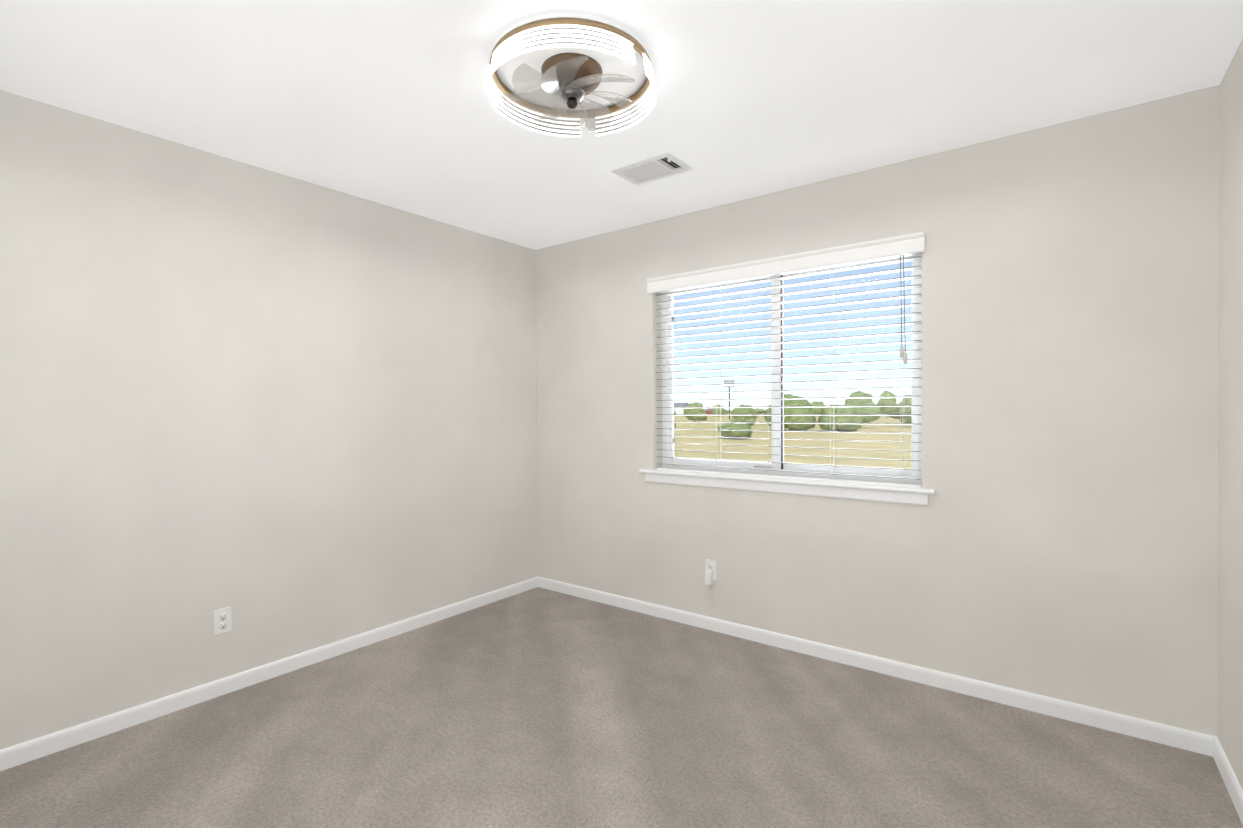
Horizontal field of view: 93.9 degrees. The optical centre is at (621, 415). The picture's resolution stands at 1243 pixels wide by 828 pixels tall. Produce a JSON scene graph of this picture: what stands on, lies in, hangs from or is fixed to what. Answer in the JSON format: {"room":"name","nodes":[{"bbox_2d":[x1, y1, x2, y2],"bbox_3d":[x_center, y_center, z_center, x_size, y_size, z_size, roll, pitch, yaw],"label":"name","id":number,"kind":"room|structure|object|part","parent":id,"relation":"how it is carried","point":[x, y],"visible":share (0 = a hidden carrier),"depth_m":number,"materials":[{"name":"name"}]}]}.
{"room":"empty bedroom","nodes":[
{"label":"empty bedroom","id":0,"kind":"room"},
{"bbox_2d":[0,90,537,749],"bbox_3d":[-1.666,0.039,2.960,0.160,2.440,3.591,0,1,37],"label":"wall","id":1,"kind":"structure","parent":0,"point":[282,416],"depth_m":2.64,"materials":[{"name":"paint"}]},
{"bbox_2d":[214,607,231,635],"bbox_3d":[-1.808,0.931,2.634,0.008,0.114,0.070,0,1,37],"label":"duplex electrical outlet","id":2,"kind":"object","parent":1,"relation":"attached to","point":[222,620],"visible":1,"depth_m":2.63,"materials":[{"name":"white plastic"}]},
{"bbox_2d":[0,576,537,770],"bbox_3d":[-1.590,1.223,2.919,0.013,0.072,3.271,0,1,37],"label":"baseboard","id":3,"kind":"structure","parent":1,"relation":"attached to","point":[32,749],"depth_m":2.63,"materials":[{"name":"white wood"}]},
{"bbox_2d":[0,587,1242,827],"bbox_3d":[-0.203,1.361,1.871,3.810,0.200,3.591,0,1,37],"label":"floor","id":4,"kind":"structure","parent":0,"point":[536,707],"depth_m":2.17,"materials":[{"name":"carpet"}]},
{"bbox_2d":[0,0,1242,249],"bbox_3d":[-0.219,-1.279,1.845,3.810,0.200,3.591,0,1,37],"label":"ceiling","id":5,"kind":"structure","parent":0,"point":[384,102],"depth_m":2.07,"materials":[{"name":"paint"}]},
{"bbox_2d":[486,14,655,137],"bbox_3d":[-0.168,-1.110,1.966,0.568,0.140,0.569,0,1,37],"label":"ceiling fan","id":6,"kind":"object","parent":5,"relation":"attached to","point":[563,75],"visible":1,"depth_m":1.91,"materials":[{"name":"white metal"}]},
{"bbox_3d":[-0.167,-1.142,1.965,0.532,0.076,0.532,0,1,37],"label":"motor","id":7,"kind":"part","parent":6,"relation":"part of","materials":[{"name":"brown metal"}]},
{"bbox_2d":[611,152,692,185],"bbox_3d":[0.146,-1.210,2.808,0.330,0.062,0.225,0,1,37],"label":"ceiling vent","id":8,"kind":"object","parent":5,"relation":"in","point":[658,167],"visible":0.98,"depth_m":2.81,"materials":[{"name":"white metal"}]},
{"bbox_2d":[535,85,1219,736],"bbox_3d":[0.825,0.021,3.226,3.490,2.440,0.160,0,1,37],"label":"wall","id":9,"kind":"structure","parent":0,"point":[1057,537],"depth_m":2.53,"materials":[{"name":"paint"}]},
{"bbox_2d":[705,559,715,605],"bbox_3d":[0.508,0.967,3.354,0.070,0.264,0.040,0,1,37],"label":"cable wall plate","id":10,"kind":"object","parent":9,"relation":"attached to","point":[710,571],"visible":1,"depth_m":3.35,"materials":[{"name":"white plastic"}]},
{"bbox_3d":[0.517,0.892,3.366,0.070,0.114,0.008,0,1,37],"label":"plate","id":11,"kind":"part","parent":10,"relation":"part of","materials":[{"name":"white plastic"}]},
{"bbox_2d":[639,232,934,505],"bbox_3d":[0.819,-0.214,3.202,1.640,1.254,0.200,0,1,37],"label":"window unit","id":12,"kind":"structure","parent":9,"relation":"in","point":[777,474],"depth_m":3.11,"materials":[{"name":"white plastic"}]},
{"bbox_3d":[0.808,0.375,3.188,1.640,0.077,0.146,0,1,37],"label":"window sill trim","id":13,"kind":"part","parent":12,"relation":"part of","materials":[{"name":"white wood"}]},
{"bbox_2d":[538,576,1215,756],"bbox_3d":[0.780,1.206,3.169,3.490,0.072,0.013,0,1,37],"label":"baseboard","id":14,"kind":"structure","parent":9,"relation":"attached to","point":[1181,738],"depth_m":2.68,"materials":[{"name":"white wood"}]},
{"bbox_2d":[1217,38,1242,789],"bbox_3d":[1.245,0.043,0.757,0.160,2.440,3.591,0,1,37],"label":"wall","id":15,"kind":"structure","parent":0,"point":[1230,599],"depth_m":1.95,"materials":[{"name":"paint"}]},
{"bbox_2d":[1213,737,1242,824],"bbox_3d":[1.183,1.226,0.821,0.013,0.072,3.271,0,1,37],"label":"baseboard","id":16,"kind":"structure","parent":15,"relation":"attached to","point":[1231,782],"depth_m":1.93,"materials":[{"name":"white wood"}]},
{"label":"outside","id":17,"kind":"structure","parent":0,"visible":0},
{"bbox_2d":[674,413,911,468],"bbox_3d":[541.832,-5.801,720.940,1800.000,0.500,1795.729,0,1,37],"label":"grass","id":18,"kind":"structure","parent":17,"point":[877,455],"depth_m":69.25,"materials":[{"name":"plant"}]},
{"bbox_2d":[674,403,687,415],"bbox_3d":[42.289,-4.870,430.339,15.000,9.400,11.200,0,1,37],"label":"building","id":19,"kind":"structure","parent":18,"relation":"on","point":[675,404],"materials":[{"name":"white"}]},
{"bbox_2d":[683,402,706,421],"bbox_3d":[25.076,-1.152,195.455,9.239,6.746,7.902,0,1,37],"label":"tree","id":20,"kind":"object","parent":18,"relation":"on","point":[693,411],"depth_m":192.48,"materials":[{"name":"green plant"}]},
{"bbox_2d":[705,408,712,413],"bbox_3d":[64.182,-2.614,400.580,10.400,5.200,8.800,0,1,37],"label":"building","id":21,"kind":"structure","parent":18,"relation":"on","point":[707,411],"materials":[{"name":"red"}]},
{"bbox_2d":[712,404,725,416],"bbox_3d":[58.553,-3.166,350.669,7.754,7.344,9.066,0,1,37],"label":"tree","id":22,"kind":"object","parent":18,"relation":"on","point":[718,410],"depth_m":347.78,"materials":[{"name":"green plant"}]},
{"bbox_2d":[724,380,733,418],"bbox_3d":[46.508,-6.944,250.344,3.604,17.000,2.849,0,1,37],"label":"sign pole","id":23,"kind":"object","parent":18,"relation":"on","point":[729,390],"depth_m":250.12,"materials":[{"name":"grey metal"}]},
{"bbox_2d":[704,408,764,413],"bbox_3d":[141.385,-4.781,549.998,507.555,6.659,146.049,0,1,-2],"label":"tree","id":24,"kind":"object","parent":18,"relation":"on","point":[758,410],"depth_m":572.76,"materials":[{"name":"green plant"}]},
{"bbox_2d":[717,421,752,438],"bbox_3d":[16.718,2.209,84.692,5.451,2.886,6.375,0,1,37],"label":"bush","id":25,"kind":"object","parent":18,"relation":"on","point":[745,434],"depth_m":82.43,"materials":[{"name":"green plant"}]},
{"bbox_2d":[730,404,756,424],"bbox_3d":[31.858,-0.192,150.601,6.412,5.617,7.072,0,1,37],"label":"tree","id":26,"kind":"object","parent":18,"relation":"on","point":[741,418],"depth_m":148.34,"materials":[{"name":"green plant"}]},
{"bbox_2d":[764,394,815,430],"bbox_3d":[33.567,-0.662,116.141,11.678,7.318,11.131,0,1,37],"label":"tree","id":27,"kind":"object","parent":18,"relation":"on","point":[806,410],"depth_m":111.87,"materials":[{"name":"green plant"}]},
{"bbox_2d":[811,401,825,413],"bbox_3d":[112.886,-3.890,330.969,12.189,8.511,10.485,0,1,37],"label":"tree","id":28,"kind":"object","parent":18,"relation":"on","point":[821,403],"depth_m":327.83,"materials":[{"name":"green plant"}]},
{"bbox_2d":[818,405,862,431],"bbox_3d":[41.043,0.476,110.059,8.390,5.233,8.867,0,1,37],"label":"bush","id":29,"kind":"object","parent":18,"relation":"on","point":[845,427],"depth_m":107.73,"materials":[{"name":"green plant"}]},
{"bbox_2d":[844,390,881,424],"bbox_3d":[52.833,-1.456,126.915,8.451,8.351,7.841,0,1,37],"label":"tree","id":30,"kind":"object","parent":18,"relation":"on","point":[868,410],"depth_m":124.67,"materials":[{"name":"green plant"}]},
{"bbox_2d":[877,390,896,417],"bbox_3d":[114.916,-5.007,250.820,10.387,12.280,10.188,0,1,37],"label":"tree","id":31,"kind":"object","parent":18,"relation":"on","point":[887,401],"depth_m":248.17,"materials":[{"name":"green plant"}]},
{"bbox_2d":[888,395,911,422],"bbox_3d":[65.686,-1.271,130.629,10.294,7.751,8.886,0,1,37],"label":"tree","id":32,"kind":"object","parent":18,"relation":"on","point":[907,419],"depth_m":129.20,"materials":[{"name":"green plant"}]}
]}

